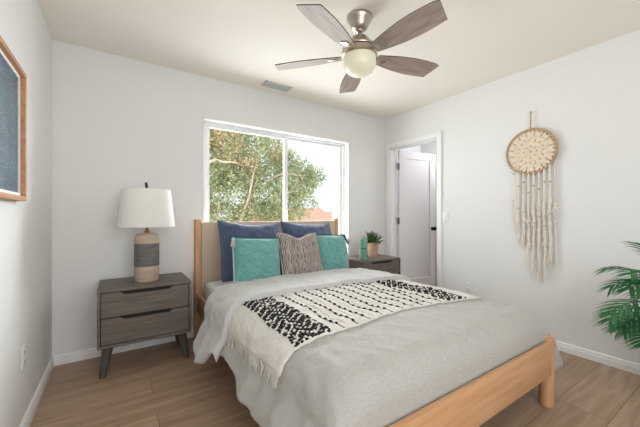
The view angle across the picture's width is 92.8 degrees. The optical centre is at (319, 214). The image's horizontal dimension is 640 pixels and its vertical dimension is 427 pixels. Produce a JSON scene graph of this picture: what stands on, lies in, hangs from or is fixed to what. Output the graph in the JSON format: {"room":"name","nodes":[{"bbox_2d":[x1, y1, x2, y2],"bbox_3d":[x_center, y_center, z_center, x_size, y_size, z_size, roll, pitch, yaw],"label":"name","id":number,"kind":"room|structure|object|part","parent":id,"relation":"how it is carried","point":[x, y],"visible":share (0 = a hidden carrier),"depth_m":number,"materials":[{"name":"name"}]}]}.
{"room":"bedroom","nodes":[
{"label":"bedroom","id":0,"kind":"room"},
{"bbox_2d":[0,0,51,426],"bbox_3d":[-0.877,-0.091,0.449,0.150,2.440,4.600,0,0,-34],"label":"wall","id":1,"kind":"structure","parent":0,"point":[25,226],"depth_m":1.72,"materials":[{"name":"white paint"}]},
{"bbox_2d":[0,35,26,200],"bbox_3d":[-1.196,-0.377,1.099,0.034,0.621,0.937,0,0,-34],"label":"framed print","id":2,"kind":"object","parent":1,"relation":"attached to","point":[13,82],"visible":1,"depth_m":1.37,"materials":[{"name":"brown wood"}]},
{"bbox_2d":[21,343,24,370],"bbox_3d":[-1.523,0.729,1.566,0.009,0.116,0.072,0,0,-34],"label":"wall outlet","id":3,"kind":"object","parent":1,"relation":"attached to","point":[23,346],"visible":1,"depth_m":1.55,"materials":[{"name":"white plastic"}]},
{"bbox_2d":[19,356,53,426],"bbox_3d":[-0.808,1.092,0.494,0.016,0.073,4.300,0,0,-34],"label":"baseboard","id":4,"kind":"structure","parent":1,"relation":"attached to","point":[26,421],"depth_m":1.82,"materials":[{"name":"white paint"}]},
{"bbox_2d":[52,40,384,355],"bbox_3d":[-0.548,-0.091,3.340,3.600,2.440,0.150,0,0,-34],"label":"wall","id":5,"kind":"structure","parent":0,"point":[118,122],"depth_m":2.56,"materials":[{"name":"white paint"}]},
{"bbox_2d":[54,329,193,365],"bbox_3d":[-0.550,1.092,3.239,3.461,0.073,0.016,0,0,-34],"label":"baseboard","id":6,"kind":"structure","parent":5,"relation":"attached to","point":[80,355],"depth_m":2.42,"materials":[{"name":"white paint"}]},
{"bbox_2d":[203,117,348,255],"bbox_3d":[-0.406,-0.206,3.421,1.771,1.438,0.141,0,0,-34],"label":"window","id":7,"kind":"structure","parent":5,"relation":"in","point":[343,146],"depth_m":3.46,"materials":[{"name":"white plastic"}]},
{"bbox_3d":[-0.750,-0.206,3.225,0.906,1.362,0.023,0,0,-34],"label":"sliding sash","id":8,"kind":"part","parent":7,"relation":"part of","materials":[{"name":"glass"}]},
{"bbox_3d":[-0.074,-0.206,3.706,0.826,1.362,0.024,0,0,-34],"label":"fixed sash","id":9,"kind":"part","parent":7,"relation":"part of","materials":[{"name":"glass"}]},
{"bbox_2d":[29,337,639,426],"bbox_3d":[0.574,1.189,1.413,3.635,0.120,4.600,0,0,-34],"label":"floor","id":10,"kind":"structure","parent":0,"point":[155,385],"depth_m":1.88,"materials":[{"name":"brown wood"}]},
{"bbox_2d":[97,272,191,378],"bbox_3d":[-1.379,0.823,2.408,0.600,0.612,0.440,0,0,-34],"label":"nightstand","id":11,"kind":"object","parent":10,"relation":"on","point":[129,311],"visible":1,"depth_m":2.23,"materials":[{"name":"grey wood"}]},
{"bbox_3d":[-1.501,1.024,2.145,0.088,0.210,0.084,0,0,-34],"label":"leg","id":12,"kind":"part","parent":11,"relation":"part of","materials":[{"name":"grey wood"}]},
{"bbox_3d":[-1.265,0.805,2.237,0.556,0.180,0.020,0,0,-34],"label":"drawer","id":13,"kind":"part","parent":11,"relation":"part of","materials":[{"name":"grey wood"}]},
{"bbox_3d":[-1.265,0.623,2.237,0.556,0.169,0.020,0,0,-34],"label":"drawer","id":14,"kind":"part","parent":11,"relation":"part of","materials":[{"name":"grey wood"}]},
{"bbox_2d":[116,182,174,282],"bbox_3d":[-1.368,0.130,2.410,0.403,0.773,0.403,0,0,-34],"label":"table lamp","id":15,"kind":"object","parent":11,"relation":"on","point":[146,207],"visible":1,"depth_m":2.32,"materials":[{"name":"white fabric"}]},
{"bbox_3d":[-1.368,-0.053,2.410,0.403,0.293,0.403,0,0,-34],"label":"lamp shade","id":16,"kind":"part","parent":15,"relation":"part of","materials":[{"name":"white fabric"}]},
{"bbox_3d":[-1.270,0.725,2.244,0.345,0.021,0.010,0,0,-34],"label":"finger pull","id":17,"kind":"part","parent":11,"relation":"part of","materials":[{"name":"black"}]},
{"bbox_3d":[-1.270,0.549,2.244,0.345,0.021,0.010,0,0,-34],"label":"finger pull","id":18,"kind":"part","parent":11,"relation":"part of","materials":[{"name":"black wood"}]},
{"bbox_3d":[-1.090,1.024,2.419,0.088,0.210,0.084,0,0,-34],"label":"leg","id":19,"kind":"part","parent":11,"relation":"part of","materials":[{"name":"grey wood"}]},
{"bbox_2d":[194,218,554,426],"bbox_3d":[0.134,0.585,2.301,1.605,1.088,2.245,0,0,-34],"label":"bed","id":20,"kind":"object","parent":10,"relation":"on","point":[474,403],"visible":0.3,"depth_m":1.56,"materials":[{"name":"brown wood"}]},
{"bbox_3d":[-1.115,0.585,2.776,0.050,1.088,0.070,0,0,-34],"label":"headboard post","id":21,"kind":"part","parent":20,"relation":"part of","materials":[{"name":"brown wood"}]},
{"bbox_3d":[-0.509,0.794,1.864,0.028,0.160,2.150,0,0,-34],"label":"rail","id":22,"kind":"part","parent":20,"relation":"part of","materials":[{"name":"brown wood"}]},
{"bbox_2d":[205,280,232,299],"bbox_3d":[0.129,0.713,2.304,1.488,0.256,2.073,0,0,-34],"label":"mattress","id":23,"kind":"object","parent":20,"relation":"on","point":[210,287],"visible":0.07,"depth_m":2.64,"materials":[{"name":"white fabric"}]},
{"bbox_2d":[217,220,281,281],"bbox_3d":[-0.604,0.312,2.771,0.609,0.536,0.336,0,0,-27],"label":"pillow","id":24,"kind":"object","parent":23,"relation":"on","point":[227,230],"visible":0.48,"depth_m":2.69,"materials":[{"name":"blue fabric"}]},
{"bbox_2d":[280,221,331,237],"bbox_3d":[-0.086,0.318,3.209,0.627,0.511,0.340,0,0,-32],"label":"pillow","id":25,"kind":"object","parent":23,"relation":"on","point":[295,230],"visible":0.29,"depth_m":3.16,"materials":[{"name":"blue fabric"}]},
{"bbox_2d":[317,234,349,269],"bbox_3d":[0.141,0.390,3.086,0.479,0.400,0.232,0,0,-38],"label":"pillow","id":26,"kind":"object","parent":23,"relation":"on","point":[332,248],"visible":0.69,"depth_m":2.98,"materials":[{"name":"teal fabric"}]},
{"bbox_2d":[193,268,562,426],"bbox_3d":[0.282,0.736,2.075,1.978,0.494,1.797,0,0,-34],"label":"duvet","id":27,"kind":"object","parent":23,"relation":"on","point":[379,372],"visible":0.73,"depth_m":1.34,"materials":[{"name":"fabric"}]},
{"bbox_2d":[230,237,280,281],"bbox_3d":[-0.544,0.378,2.504,0.514,0.407,0.222,0,0,-39],"label":"pillow","id":28,"kind":"object","parent":27,"relation":"on","point":[253,258],"visible":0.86,"depth_m":2.43,"materials":[{"name":"teal fabric"}]},
{"bbox_3d":[-0.679,0.370,2.390,0.017,0.380,0.015,4,-16,-39],"label":"pompom trim","id":29,"kind":"part","parent":28,"relation":"part of","materials":[{"name":"teal"}]},
{"bbox_3d":[-0.535,0.195,2.565,0.417,0.018,0.015,4,-16,-39],"label":"pompom trim","id":30,"kind":"part","parent":28,"relation":"part of","materials":[{"name":"teal"}]},
{"bbox_2d":[276,233,322,274],"bbox_3d":[-0.175,0.368,2.789,0.439,0.418,0.240,0,0,-31],"label":"pillow","id":31,"kind":"object","parent":27,"relation":"on","point":[297,255],"visible":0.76,"depth_m":2.71,"materials":[{"name":"grey fabric"}]},
{"bbox_2d":[224,279,482,387],"bbox_3d":[0.331,0.669,2.021,1.743,0.320,0.714,0,0,-34],"label":"throw blanket","id":32,"kind":"object","parent":27,"relation":"on","point":[269,330],"visible":0.96,"depth_m":1.70,"materials":[{"name":"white fabric"}]},
{"bbox_3d":[-0.464,0.428,3.200,1.505,0.722,0.060,0,0,-34],"label":"headboard panel","id":33,"kind":"part","parent":20,"relation":"part of","materials":[{"name":"fabric"}]},
{"bbox_3d":[0.179,0.585,3.637,0.050,1.088,0.070,0,0,-34],"label":"headboard post","id":34,"kind":"part","parent":20,"relation":"part of","materials":[{"name":"brown wood"}]},
{"bbox_3d":[0.745,0.826,1.377,1.380,0.190,0.030,0,0,-34],"label":"footboard","id":35,"kind":"part","parent":20,"relation":"part of","materials":[{"name":"brown wood"}]},
{"bbox_3d":[1.350,0.927,1.818,0.078,0.403,0.078,0,0,-34],"label":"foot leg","id":36,"kind":"part","parent":20,"relation":"part of","materials":[{"name":"brown wood"}]},
{"bbox_2d":[348,254,400,274],"bbox_3d":[0.605,0.823,3.710,0.600,0.612,0.440,0,0,-34],"label":"nightstand","id":37,"kind":"object","parent":10,"relation":"on","point":[390,264],"visible":0.34,"depth_m":3.56,"materials":[{"name":"grey wood"}]},
{"bbox_2d":[359,239,367,259],"bbox_3d":[0.505,0.398,3.535,0.095,0.237,0.095,0,0,-34],"label":"candle holder","id":38,"kind":"object","parent":37,"relation":"on","point":[363,250],"visible":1,"depth_m":3.50,"materials":[{"name":"green glass"}]},
{"bbox_2d":[363,231,384,256],"bbox_3d":[0.655,0.357,3.826,0.352,0.319,0.322,0,0,-34],"label":"potted plant","id":39,"kind":"object","parent":37,"relation":"on","point":[372,246],"visible":0.88,"depth_m":3.76,"materials":[{"name":"green plant"}]},
{"bbox_3d":[0.658,0.431,3.811,0.158,0.172,0.158,0,0,-34],"label":"pot","id":40,"kind":"part","parent":39,"relation":"part of","materials":[{"name":"ceramic"}]},
{"bbox_3d":[0.719,0.623,3.538,0.556,0.169,0.020,0,0,-34],"label":"drawer","id":41,"kind":"part","parent":37,"relation":"part of","materials":[{"name":"grey wood"}]},
{"bbox_3d":[0.714,0.549,3.546,0.345,0.021,0.010,0,0,-34],"label":"finger pull","id":42,"kind":"part","parent":37,"relation":"part of","materials":[{"name":"black"}]},
{"bbox_2d":[591,241,639,349],"bbox_3d":[2.070,0.646,1.748,0.808,0.964,0.558,0,0,30],"label":"potted palm","id":43,"kind":"object","parent":10,"relation":"on","point":[620,325],"visible":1,"depth_m":1.84,"materials":[{"name":"green plant"}]},
{"bbox_2d":[332,147,338,233],"bbox_3d":[0.551,1.179,4.640,0.330,5.900,0.800,0,0,-34],"label":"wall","id":44,"kind":"structure","parent":0,"point":[335,151],"depth_m":4.80,"materials":[{"name":"white paint"}]},
{"bbox_2d":[37,0,639,119],"bbox_3d":[0.622,-1.371,1.445,3.750,0.120,4.600,0,0,-34],"label":"ceiling","id":45,"kind":"structure","parent":0,"point":[240,42],"depth_m":2.24,"materials":[{"name":"white paint"}]},
{"bbox_2d":[261,80,292,91],"bbox_3d":[-0.437,-1.306,3.101,0.290,0.011,0.124,0,0,-34],"label":"ceiling vent","id":46,"kind":"object","parent":45,"relation":"in","point":[266,83],"visible":1,"depth_m":3.09,"materials":[{"name":"silver metal"}]},
{"bbox_2d":[275,0,446,92],"bbox_3d":[0.282,-1.117,1.989,1.158,0.388,1.139,0,0,-34],"label":"ceiling fan","id":47,"kind":"object","parent":45,"relation":"hanging from","point":[359,57],"visible":1,"depth_m":1.92,"materials":[{"name":"brown wood"}]},
{"bbox_3d":[-0.092,-1.053,2.120,0.478,0.006,0.160,0,13,15],"label":"blade","id":48,"kind":"part","parent":47,"relation":"part of","materials":[{"name":"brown wood"}]},
{"bbox_3d":[0.060,-1.053,1.716,0.160,0.006,0.478,16,8,32],"label":"blade","id":49,"kind":"part","parent":47,"relation":"part of","materials":[{"name":"wood"}]},
{"bbox_3d":[0.245,-1.053,2.389,0.160,0.006,0.478,-13,1,-3],"label":"blade","id":50,"kind":"part","parent":47,"relation":"part of","materials":[{"name":"brown wood"}]},
{"bbox_3d":[0.262,-0.984,2.022,0.218,0.122,0.218,0,0,-34],"label":"globe","id":51,"kind":"part","parent":47,"relation":"part of","materials":[{"name":"white glass"}]},
{"bbox_3d":[0.606,-1.053,2.152,0.478,0.006,0.160,0,-13,-21],"label":"blade","id":52,"kind":"part","parent":47,"relation":"part of","materials":[{"name":"brown wood"}]},
{"bbox_3d":[0.491,-1.053,1.736,0.160,0.006,0.478,16,-10,-37],"label":"blade","id":53,"kind":"part","parent":47,"relation":"part of","materials":[{"name":"brown wood"}]},
{"bbox_2d":[397,141,436,283],"bbox_3d":[1.956,-0.091,3.954,1.250,2.440,2.600,0,0,-34],"label":"wall","id":54,"kind":"structure","parent":0,"point":[429,148],"depth_m":5.00,"materials":[{"name":"white paint"}]},
{"bbox_2d":[385,30,639,363],"bbox_3d":[2.177,-0.091,2.389,0.115,2.440,4.450,0,0,-34],"label":"wall","id":55,"kind":"structure","parent":0,"point":[588,99],"depth_m":2.58,"materials":[{"name":"white paint"}]},
{"bbox_2d":[386,131,441,287],"bbox_3d":[1.203,0.086,3.854,0.149,2.086,0.851,0,0,-34],"label":"door frame","id":56,"kind":"structure","parent":55,"relation":"attached to","point":[438,134],"depth_m":4.12,"materials":[{"name":"white paint"}]},
{"bbox_2d":[397,150,435,285],"bbox_3d":[1.357,0.118,4.304,0.706,1.998,0.155,0,0,-27],"label":"door","id":57,"kind":"structure","parent":55,"relation":"in","point":[416,170],"depth_m":4.31,"materials":[{"name":"white paint"}]},
{"bbox_2d":[442,212,447,222],"bbox_3d":[1.408,0.029,3.431,0.010,0.116,0.072,0,0,-34],"label":"light switch","id":58,"kind":"object","parent":55,"relation":"attached to","point":[444,214],"visible":1,"depth_m":3.43,"materials":[{"name":"white plastic"}]},
{"bbox_2d":[465,281,471,292],"bbox_3d":[1.561,0.757,3.201,0.009,0.116,0.072,0,0,-34],"label":"wall outlet","id":59,"kind":"object","parent":55,"relation":"attached to","point":[468,285],"visible":1,"depth_m":3.20,"materials":[{"name":"white plastic"}]},
{"bbox_2d":[506,111,558,284],"bbox_3d":[1.869,-0.152,2.707,0.045,1.533,0.411,0,0,-34],"label":"catcher","id":60,"kind":"object","parent":55,"relation":"hanging from","point":[522,145],"visible":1,"depth_m":2.68,"materials":[{"name":"fabric"}]},
{"bbox_2d":[555,340,639,374],"bbox_3d":[2.329,1.092,2.042,0.016,0.073,3.403,0,0,-34],"label":"baseboard","id":61,"kind":"structure","parent":55,"relation":"attached to","point":[615,362],"depth_m":2.33,"materials":[{"name":"white paint"}]},
{"label":"outside","id":62,"kind":"structure","parent":0,"visible":0},
{"bbox_3d":[-8.979,4.179,39.855,90.000,0.100,69.700,0,0,-34],"label":"ground","id":63,"kind":"structure","parent":62,"visible":0},
{"bbox_2d":[209,128,326,221],"bbox_3d":[-2.046,0.615,7.253,5.062,7.014,2.223,0,0,-44],"label":"leafy tree","id":64,"kind":"object","parent":63,"relation":"on","point":[228,170],"visible":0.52,"depth_m":7.20,"materials":[{"name":"green plant"}]},
{"bbox_2d":[231,204,331,221],"bbox_3d":[0.303,1.854,20.028,11.500,5.050,7.000,0,0,-34],"label":"house","id":65,"kind":"structure","parent":63,"relation":"on","point":[324,213],"depth_m":18.68,"materials":[{"name":"orange paint"}]}
]}

